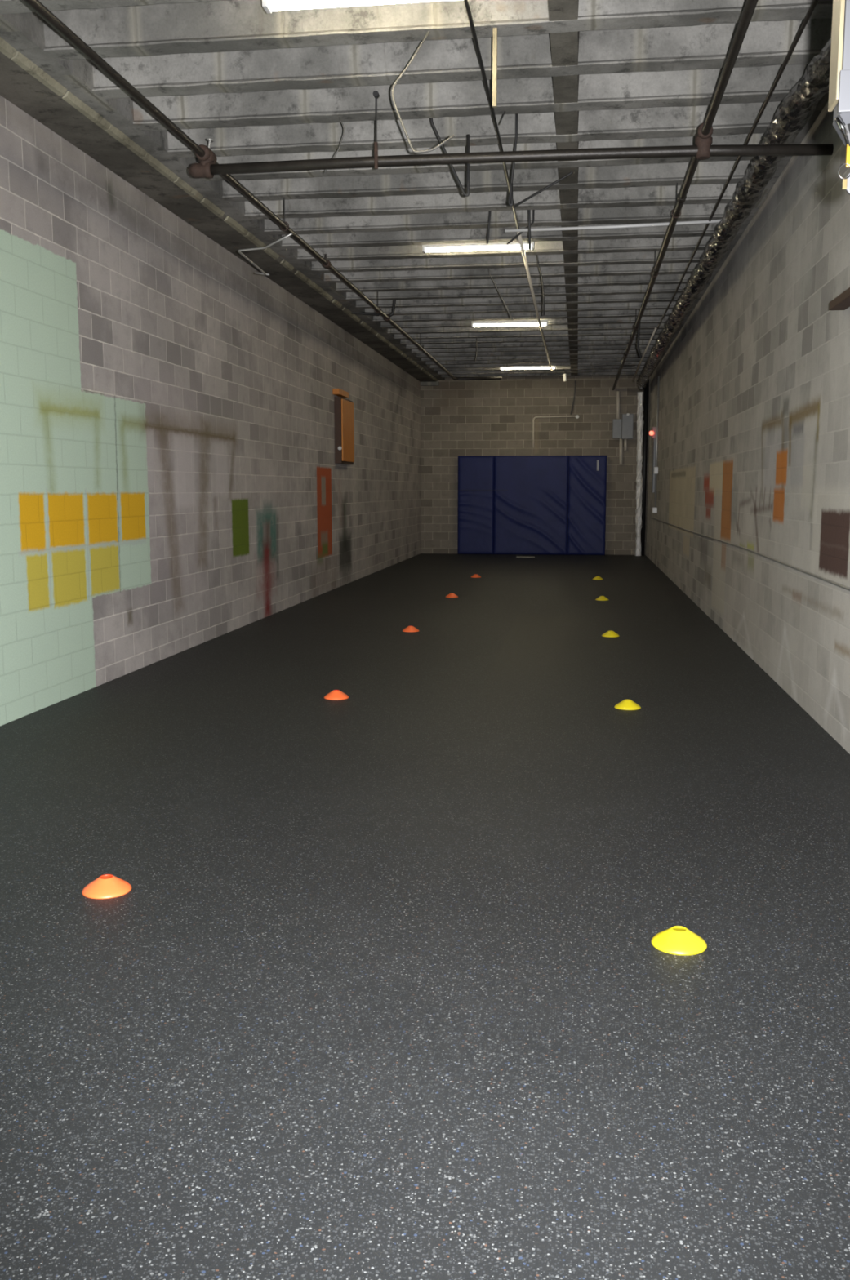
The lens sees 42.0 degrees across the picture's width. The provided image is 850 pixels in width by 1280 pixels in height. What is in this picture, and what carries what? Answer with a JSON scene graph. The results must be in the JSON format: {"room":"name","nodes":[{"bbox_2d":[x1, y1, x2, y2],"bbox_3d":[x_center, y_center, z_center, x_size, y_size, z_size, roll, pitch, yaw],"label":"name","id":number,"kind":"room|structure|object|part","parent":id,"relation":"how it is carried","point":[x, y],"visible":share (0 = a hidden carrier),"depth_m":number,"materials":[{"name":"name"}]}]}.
{"room":"indoor training gym","nodes":[
{"label":"indoor training gym","id":0,"kind":"room"},
{"bbox_2d":[0,95,421,725],"bbox_3d":[-2.298,-2.529,12.868,0.200,4.800,31.320,1,8,8],"label":"wall","id":1,"kind":"structure","parent":0,"point":[171,483],"depth_m":10.32,"materials":[{"name":"grey brick"}]},
{"bbox_2d":[332,388,354,464],"bbox_3d":[-1.352,-3.541,18.479,0.132,1.190,1.114,1,8,8],"label":"wooden box","id":2,"kind":"object","parent":1,"relation":"attached to","point":[343,407],"visible":1,"depth_m":18.17,"materials":[{"name":"brown wood"}]},
{"bbox_2d":[0,0,832,382],"bbox_3d":[0.585,-4.664,12.078,5.650,0.659,31.120,1,8,8],"label":"ceiling","id":3,"kind":"structure","parent":0,"point":[275,86],"depth_m":8.63,"materials":[{"name":"concrete"}]},
{"bbox_2d":[22,0,502,380],"bbox_3d":[-0.740,-4.058,10.871,1.089,0.302,28.230,1,8,8],"label":"pipe","id":4,"kind":"object","parent":3,"relation":"hanging from","point":[41,10],"visible":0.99,"depth_m":7.69,"materials":[{"name":"black metal"}]},
{"bbox_2d":[237,232,292,275],"bbox_3d":[-1.595,-3.676,10.556,0.429,0.182,1.196,-3,8,-19],"label":"wire","id":5,"kind":"object","parent":4,"relation":"attached to","point":[263,273],"visible":1,"depth_m":10.32,"materials":[{"name":"grey metal"}]},
{"bbox_3d":[-1.317,-4.010,10.366,0.009,0.260,0.009,-2,8,-15],"label":"hanger rod","id":6,"kind":"part","parent":4,"relation":"part of","materials":[{"name":"black metal"}]},
{"bbox_2d":[324,116,344,173],"bbox_3d":[-0.667,-3.646,8.150,0.152,0.392,0.009,1,8,8],"label":"wire","id":7,"kind":"object","parent":3,"relation":"hanging from","point":[338,117],"visible":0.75,"depth_m":8.14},
{"bbox_2d":[351,311,379,315],"bbox_3d":[-0.944,-5.226,17.041,0.501,0.472,0.044,1,8,8],"label":"branch","id":8,"kind":"object","parent":3,"relation":"attached to","point":[352,313],"visible":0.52,"depth_m":17.05,"materials":[{"name":"black metal"}]},
{"bbox_2d":[262,0,487,13],"bbox_3d":[-0.277,-3.745,6.098,1.260,0.445,0.110,1,8,8],"label":"fluorescent light","id":9,"kind":"object","parent":3,"relation":"hanging from","point":[269,6],"visible":1,"depth_m":6.16,"materials":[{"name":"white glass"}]},
{"bbox_2d":[387,299,395,316],"bbox_3d":[-0.476,-4.998,16.001,0.115,0.645,0.044,1,8,8],"label":"hook","id":10,"kind":"object","parent":3,"relation":"hanging from","point":[392,313],"visible":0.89,"depth_m":16.01,"materials":[{"name":"black metal"}]},
{"bbox_2d":[391,31,454,153],"bbox_3d":[-0.012,-3.292,6.653,0.385,0.695,0.014,1,8,8],"label":"wire","id":11,"kind":"object","parent":3,"relation":"hanging from","point":[428,32],"visible":1,"depth_m":6.67,"materials":[{"name":"grey metal"}]},
{"bbox_2d":[430,117,469,196],"bbox_3d":[0.185,-3.785,8.221,0.297,0.950,0.020,1,8,8],"label":"rod","id":12,"kind":"object","parent":3,"relation":"hanging from","point":[467,194],"visible":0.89,"depth_m":8.24,"materials":[{"name":"black metal"}]},
{"bbox_2d":[475,337,476,361],"bbox_3d":[0.919,-5.233,19.923,0.043,0.424,0.018,1,8,8],"label":"wire","id":13,"kind":"object","parent":3,"relation":"hanging from","point":[476,337],"visible":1,"depth_m":19.92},
{"bbox_2d":[422,241,534,253],"bbox_3d":[0.601,-4.612,12.459,1.260,0.445,0.110,1,8,8],"label":"fluorescent light","id":14,"kind":"object","parent":3,"relation":"hanging from","point":[499,246],"visible":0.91,"depth_m":12.45,"materials":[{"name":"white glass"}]},
{"bbox_2d":[486,210,491,244],"bbox_3d":[0.631,-4.277,10.924,0.046,0.704,0.020,1,8,8],"label":"hanging rod","id":15,"kind":"object","parent":3,"relation":"hanging from","point":[489,218],"visible":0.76,"depth_m":10.94,"materials":[{"name":"black metal"}]},
{"bbox_2d":[463,0,519,228],"bbox_3d":[-0.042,-3.248,4.121,0.039,0.039,14.950,1,8,8],"label":"cable","id":16,"kind":"object","parent":3,"relation":"attached to","point":[466,2],"visible":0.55,"depth_m":7.35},
{"bbox_2d":[492,27,497,107],"bbox_3d":[0.415,-3.405,6.586,0.026,0.441,0.025,1,8,8],"label":"strip","id":17,"kind":"object","parent":3,"relation":"hanging from","point":[495,29],"visible":1,"depth_m":6.58,"materials":[{"name":"beige wood"}]},
{"bbox_2d":[488,268,513,320],"bbox_3d":[0.955,-4.533,13.916,0.322,1.006,0.014,1,8,8],"label":"wire","id":18,"kind":"object","parent":3,"relation":"hanging from","point":[488,268],"visible":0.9,"depth_m":13.94,"materials":[{"name":"black metal"}]},
{"bbox_2d":[471,319,548,327],"bbox_3d":[1.400,-5.402,18.251,1.260,0.445,0.110,1,8,8],"label":"fluorescent light","id":19,"kind":"object","parent":3,"relation":"hanging from","point":[514,322],"visible":0.92,"depth_m":18.23,"materials":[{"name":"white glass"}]},
{"bbox_2d":[187,90,833,178],"bbox_3d":[0.529,-3.664,7.918,4.611,0.555,0.220,1,8,8],"label":"pipe","id":20,"kind":"object","parent":3,"relation":"hanging from","point":[703,148],"visible":0.93,"depth_m":7.91,"materials":[{"name":"black metal"}]},
{"bbox_3d":[-1.583,-3.660,8.159,0.056,0.066,0.056,1,8,8],"label":"valve knob","id":21,"kind":"part","parent":20,"relation":"part of","materials":[{"name":"grey metal"}]},
{"bbox_3d":[-0.352,-3.736,8.006,0.040,0.434,0.057,1,8,8],"label":"hanger rod","id":22,"kind":"part","parent":20,"relation":"part of","materials":[{"name":"black metal"}]},
{"bbox_2d":[507,113,517,206],"bbox_3d":[0.684,-3.848,8.590,0.069,0.924,0.020,1,8,8],"label":"rod","id":23,"kind":"object","parent":3,"relation":"hanging from","point":[510,202],"visible":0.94,"depth_m":8.61,"materials":[{"name":"black metal"}]},
{"bbox_2d":[506,209,534,244],"bbox_3d":[0.980,-4.374,11.342,0.282,0.624,0.020,1,8,8],"label":"rod","id":24,"kind":"object","parent":3,"relation":"hanging from","point":[533,211],"visible":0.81,"depth_m":11.35,"materials":[{"name":"black metal"}]},
{"bbox_2d":[499,366,555,369],"bbox_3d":[2.304,-6.294,24.799,1.260,0.445,0.110,1,8,8],"label":"fluorescent light","id":25,"kind":"object","parent":3,"relation":"hanging from","point":[530,367],"visible":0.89,"depth_m":24.78,"materials":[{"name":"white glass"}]},
{"bbox_2d":[528,209,530,249],"bbox_3d":[1.034,-4.250,10.926,0.035,0.759,0.024,1,8,8],"label":"hanging rod","id":26,"kind":"object","parent":3,"relation":"hanging from","point":[529,211],"visible":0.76,"depth_m":10.94,"materials":[{"name":"black metal"}]},
{"bbox_2d":[516,231,552,371],"bbox_3d":[1.899,-5.132,18.128,0.053,0.050,13.520,1,8,8],"label":"conduit","id":27,"kind":"object","parent":3,"relation":"attached to","point":[520,240],"visible":0.86,"depth_m":14.72,"materials":[{"name":"grey metal"}]},
{"bbox_2d":[536,254,544,315],"bbox_3d":[1.355,-4.371,13.005,0.120,1.080,0.020,1,8,8],"label":"wire","id":28,"kind":"object","parent":3,"relation":"hanging from","point":[537,260],"visible":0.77,"depth_m":13.02,"materials":[{"name":"black metal"}]},
{"bbox_2d":[512,171,573,208],"bbox_3d":[1.023,-4.099,9.565,0.529,0.691,0.018,1,8,8],"label":"rod","id":29,"kind":"object","parent":3,"relation":"hanging from","point":[571,172],"visible":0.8,"depth_m":9.59,"materials":[{"name":"black metal"}]},
{"bbox_2d":[552,368,566,381],"bbox_3d":[3.039,-6.010,25.066,0.091,0.266,0.526,7,11,43],"label":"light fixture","id":30,"kind":"object","parent":3,"relation":"hanging from","point":[564,375],"visible":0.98,"depth_m":25.20,"materials":[{"name":"white plastic"}]},
{"bbox_2d":[635,320,642,358],"bbox_3d":[3.423,-5.021,17.623,0.097,1.042,0.040,1,8,8],"label":"rod","id":31,"kind":"object","parent":3,"relation":"hanging from","point":[638,328],"visible":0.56,"depth_m":17.65,"materials":[{"name":"black metal"}]},
{"bbox_2d":[612,0,758,390],"bbox_3d":[2.521,-4.193,11.865,0.082,0.307,31.101,1,8,8],"label":"pipe","id":32,"kind":"object","parent":3,"relation":"hanging from","point":[748,11],"visible":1,"depth_m":7.55,"materials":[{"name":"black metal"}]},
{"bbox_3d":[2.248,-3.947,9.883,0.009,0.260,0.009,4,9,30],"label":"hanger rod","id":33,"kind":"part","parent":32,"relation":"part of","materials":[{"name":"black metal"}]},
{"bbox_2d":[636,0,817,367],"bbox_3d":[2.724,-4.056,10.276,0.051,0.046,28.000,1,8,8],"label":"conduit","id":34,"kind":"object","parent":3,"relation":"attached to","point":[815,2],"visible":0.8,"depth_m":7.96,"materials":[{"name":"black metal"}]},
{"bbox_2d":[504,218,721,232],"bbox_3d":[1.922,-4.152,11.102,2.248,0.046,0.034,1,8,11],"label":"rod","id":35,"kind":"object","parent":34,"relation":"attached to","point":[706,221],"visible":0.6,"depth_m":11.10,"materials":[{"name":"white metal"}]},
{"bbox_2d":[631,327,657,382],"bbox_3d":[4.370,-5.644,22.311,0.050,0.091,8.500,1,8,8],"label":"conduit","id":36,"kind":"object","parent":34,"relation":"attached to","point":[655,328],"visible":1,"depth_m":20.86,"materials":[{"name":"grey metal"}]},
{"bbox_2d":[0,553,849,1279],"bbox_3d":[0.602,-0.025,12.810,6.050,0.150,31.320,1,8,8],"label":"floor","id":37,"kind":"structure","parent":0,"point":[379,988],"depth_m":3.89,"materials":[{"name":"rubber"}]},
{"bbox_2d":[81,874,131,898],"bbox_3d":[-1.305,0.998,4.537,0.197,0.059,0.197,1,8,8],"label":"cone","id":38,"kind":"object","parent":37,"relation":"on","point":[106,886],"visible":1,"depth_m":4.49,"materials":[{"name":"orange plastic"}]},
{"bbox_2d":[324,689,348,700],"bbox_3d":[-0.699,0.426,8.731,0.197,0.059,0.197,1,8,8],"label":"cone","id":39,"kind":"object","parent":37,"relation":"on","point":[335,695],"visible":1,"depth_m":8.68,"materials":[{"name":"orange plastic"}]},
{"bbox_2d":[402,626,418,631],"bbox_3d":[-0.164,-0.132,12.825,0.197,0.059,0.197,1,8,8],"label":"cone","id":40,"kind":"object","parent":37,"relation":"on","point":[410,628],"visible":1,"depth_m":12.77,"materials":[{"name":"orange plastic"}]},
{"bbox_2d":[445,593,457,597],"bbox_3d":[0.410,-0.683,16.863,0.197,0.059,0.197,1,8,8],"label":"cone","id":41,"kind":"object","parent":37,"relation":"on","point":[450,595],"visible":1,"depth_m":16.81,"materials":[{"name":"orange plastic"}]},
{"bbox_2d":[471,573,480,577],"bbox_3d":[0.952,-1.200,20.656,0.197,0.059,0.197,1,8,8],"label":"cone","id":42,"kind":"object","parent":37,"relation":"on","point":[475,575],"visible":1,"depth_m":20.59,"materials":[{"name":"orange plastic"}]},
{"bbox_2d":[515,555,534,557],"bbox_3d":[2.432,-2.011,26.760,0.440,0.018,0.200,1,8,8],"label":"floor strip","id":43,"kind":"object","parent":37,"relation":"on","point":[517,556],"visible":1,"depth_m":26.69,"materials":[{"name":"grey metal"}]},
{"bbox_2d":[457,455,606,555],"bbox_3d":[2.660,-3.369,27.695,3.685,2.450,0.222,1,8,8],"label":"mat","id":44,"kind":"object","parent":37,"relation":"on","point":[508,504],"visible":1,"depth_m":27.61,"materials":[{"name":"blue plastic"}]},
{"bbox_3d":[1.284,-3.394,27.886,0.904,2.450,0.213,1,8,8],"label":"panel","id":45,"kind":"part","parent":44,"relation":"part of","materials":[{"name":"blue plastic"}]},
{"bbox_3d":[2.649,-3.370,27.701,1.843,2.450,0.213,1,8,8],"label":"panel","id":46,"kind":"part","parent":44,"relation":"part of","materials":[{"name":"blue plastic"}]},
{"bbox_3d":[4.026,-3.345,27.513,0.929,2.450,0.215,1,8,8],"label":"panel","id":47,"kind":"part","parent":44,"relation":"part of","materials":[{"name":"blue plastic"}]},
{"bbox_2d":[592,576,603,579],"bbox_3d":[3.147,-1.133,20.150,0.197,0.059,0.197,1,8,8],"label":"cone","id":48,"kind":"object","parent":37,"relation":"on","point":[595,577],"visible":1,"depth_m":20.09,"materials":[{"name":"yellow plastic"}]},
{"bbox_2d":[595,595,608,600],"bbox_3d":[2.627,-0.624,16.416,0.197,0.059,0.197,1,8,8],"label":"cone","id":49,"kind":"object","parent":37,"relation":"on","point":[601,597],"visible":1,"depth_m":16.36,"materials":[{"name":"yellow plastic"}]},
{"bbox_2d":[601,630,619,637],"bbox_3d":[2.077,-0.073,12.380,0.197,0.059,0.197,1,8,8],"label":"cone","id":50,"kind":"object","parent":37,"relation":"on","point":[610,633],"visible":1,"depth_m":12.33,"materials":[{"name":"yellow plastic"}]},
{"bbox_2d":[613,699,640,710],"bbox_3d":[1.525,0.479,8.326,0.197,0.059,0.197,1,8,8],"label":"cone","id":51,"kind":"object","parent":37,"relation":"on","point":[625,704],"visible":1,"depth_m":8.27,"materials":[{"name":"yellow plastic"}]},
{"bbox_2d":[635,391,643,555],"bbox_3d":[5.226,-4.027,26.996,0.197,3.946,0.183,4,9,27],"label":"duct","id":52,"kind":"object","parent":37,"relation":"on","point":[638,509],"visible":1,"depth_m":26.94,"materials":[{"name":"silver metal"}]},
{"bbox_2d":[640,379,648,555],"bbox_3d":[5.386,-4.232,27.181,0.130,4.300,0.130,1,8,8],"label":"pipe","id":53,"kind":"object","parent":37,"relation":"on","point":[646,391],"visible":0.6,"depth_m":27.11,"materials":[{"name":"black plastic"}]},
{"bbox_2d":[651,925,706,955],"bbox_3d":[0.918,1.070,3.996,0.197,0.059,0.197,1,8,8],"label":"cone","id":54,"kind":"object","parent":37,"relation":"on","point":[676,940],"visible":1,"depth_m":3.95,"materials":[{"name":"yellow plastic"}]},
{"bbox_2d":[420,374,649,555],"bbox_3d":[2.708,-4.560,27.751,5.650,4.800,0.200,1,8,8],"label":"wall","id":55,"kind":"structure","parent":0,"point":[482,417],"depth_m":27.59,"materials":[{"name":"beige brick"}]},
{"bbox_2d":[420,381,439,386],"bbox_3d":[0.116,-6.412,27.703,0.460,0.098,0.100,1,8,8],"label":"trim","id":56,"kind":"structure","parent":55,"relation":"attached to","point":[432,383],"depth_m":27.66,"materials":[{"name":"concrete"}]},
{"bbox_2d":[532,381,578,447],"bbox_3d":[3.238,-5.582,27.390,1.144,1.612,0.070,1,8,8],"label":"conduit","id":57,"kind":"object","parent":55,"relation":"attached to","point":[577,415],"visible":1,"depth_m":27.40,"materials":[{"name":"white metal"}]},
{"bbox_2d":[612,391,633,464],"bbox_3d":[4.854,-5.199,27.154,0.493,1.771,0.220,1,8,8],"label":"electrical panel","id":58,"kind":"object","parent":55,"relation":"attached to","point":[622,428],"visible":1,"depth_m":27.11,"materials":[{"name":"grey metal"}]},
{"bbox_2d":[644,100,849,754],"bbox_3d":[3.498,-2.426,12.082,0.200,4.800,31.320,1,8,8],"label":"wall","id":59,"kind":"structure","parent":0,"point":[753,427],"depth_m":9.72,"materials":[{"name":"grey brick"}]},
{"bbox_2d":[648,426,656,493],"bbox_3d":[4.996,-3.959,24.331,0.176,1.430,0.420,1,8,8],"label":"station","id":60,"kind":"object","parent":59,"relation":"attached to","point":[653,433],"visible":0.84,"depth_m":24.20,"materials":[{"name":"grey metal"}]},
{"bbox_3d":[5.042,-3.828,24.333,0.079,1.170,0.400,1,8,8],"label":"plate","id":61,"kind":"part","parent":60,"relation":"part of","materials":[{"name":"grey metal"}]},
{"bbox_2d":[651,375,659,512],"bbox_3d":[4.960,-4.188,23.752,0.100,2.900,0.340,1,8,8],"label":"conduit","id":62,"kind":"object","parent":59,"relation":"attached to","point":[654,509],"depth_m":23.76,"materials":[{"name":"grey metal"}]},
{"bbox_2d":[653,466,657,474],"bbox_3d":[4.953,-3.636,23.737,0.089,0.150,0.120,1,8,8],"label":"switch","id":63,"kind":"object","parent":62,"relation":"attached to","point":[655,468],"depth_m":23.68,"materials":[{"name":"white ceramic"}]},
{"bbox_2d":[636,37,831,391],"bbox_3d":[3.117,-4.102,11.619,0.357,0.282,30.756,1,8,8],"label":"duct","id":64,"kind":"object","parent":59,"relation":"attached to","point":[797,107],"visible":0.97,"depth_m":9.07,"materials":[{"name":"silver metal"}]},
{"bbox_2d":[650,516,849,591],"bbox_3d":[3.803,-1.464,15.319,0.019,0.069,20.500,1,8,8],"label":"wall rail","id":65,"kind":"object","parent":59,"relation":"attached to","point":[731,544],"visible":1,"depth_m":9.35,"materials":[{"name":"grey metal"}]},
{"bbox_2d":[827,0,849,147],"bbox_3d":[1.568,-1.750,2.695,1.074,1.032,0.116,1,8,8],"label":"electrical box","id":66,"kind":"structure","parent":59,"relation":"attached to","point":[839,71],"depth_m":2.77,"materials":[{"name":"metal"}]},
{"bbox_3d":[1.575,-1.283,2.760,1.062,0.075,0.080,1,8,8],"label":"panel","id":67,"kind":"part","parent":66,"relation":"part of","materials":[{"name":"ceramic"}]},
{"bbox_3d":[1.046,-1.289,2.777,0.033,0.047,0.011,1,8,8],"label":"lever","id":68,"kind":"part","parent":66,"relation":"part of","materials":[{"name":"silver metal"}]},
{"bbox_2d":[837,143,849,194],"bbox_3d":[1.086,-1.187,2.793,0.086,0.128,0.016,1,8,8],"label":"bunch","id":69,"kind":"object","parent":66,"relation":"hanging from","point":[846,181],"visible":1,"depth_m":2.79,"materials":[{"name":"yellow plastic"}]},
{"bbox_3d":[1.065,-1.372,2.767,0.058,0.100,0.012,1,8,8],"label":"corner plate","id":70,"kind":"part","parent":66,"relation":"part of","materials":[{"name":"metal"}]},
{"bbox_2d":[828,287,849,310],"bbox_3d":[2.639,-2.130,6.901,0.100,0.052,0.610,1,8,8],"label":"wall bracket","id":71,"kind":"object","parent":59,"relation":"attached to","point":[842,302],"visible":1,"depth_m":6.96,"materials":[{"name":"brown wood"}]}
]}

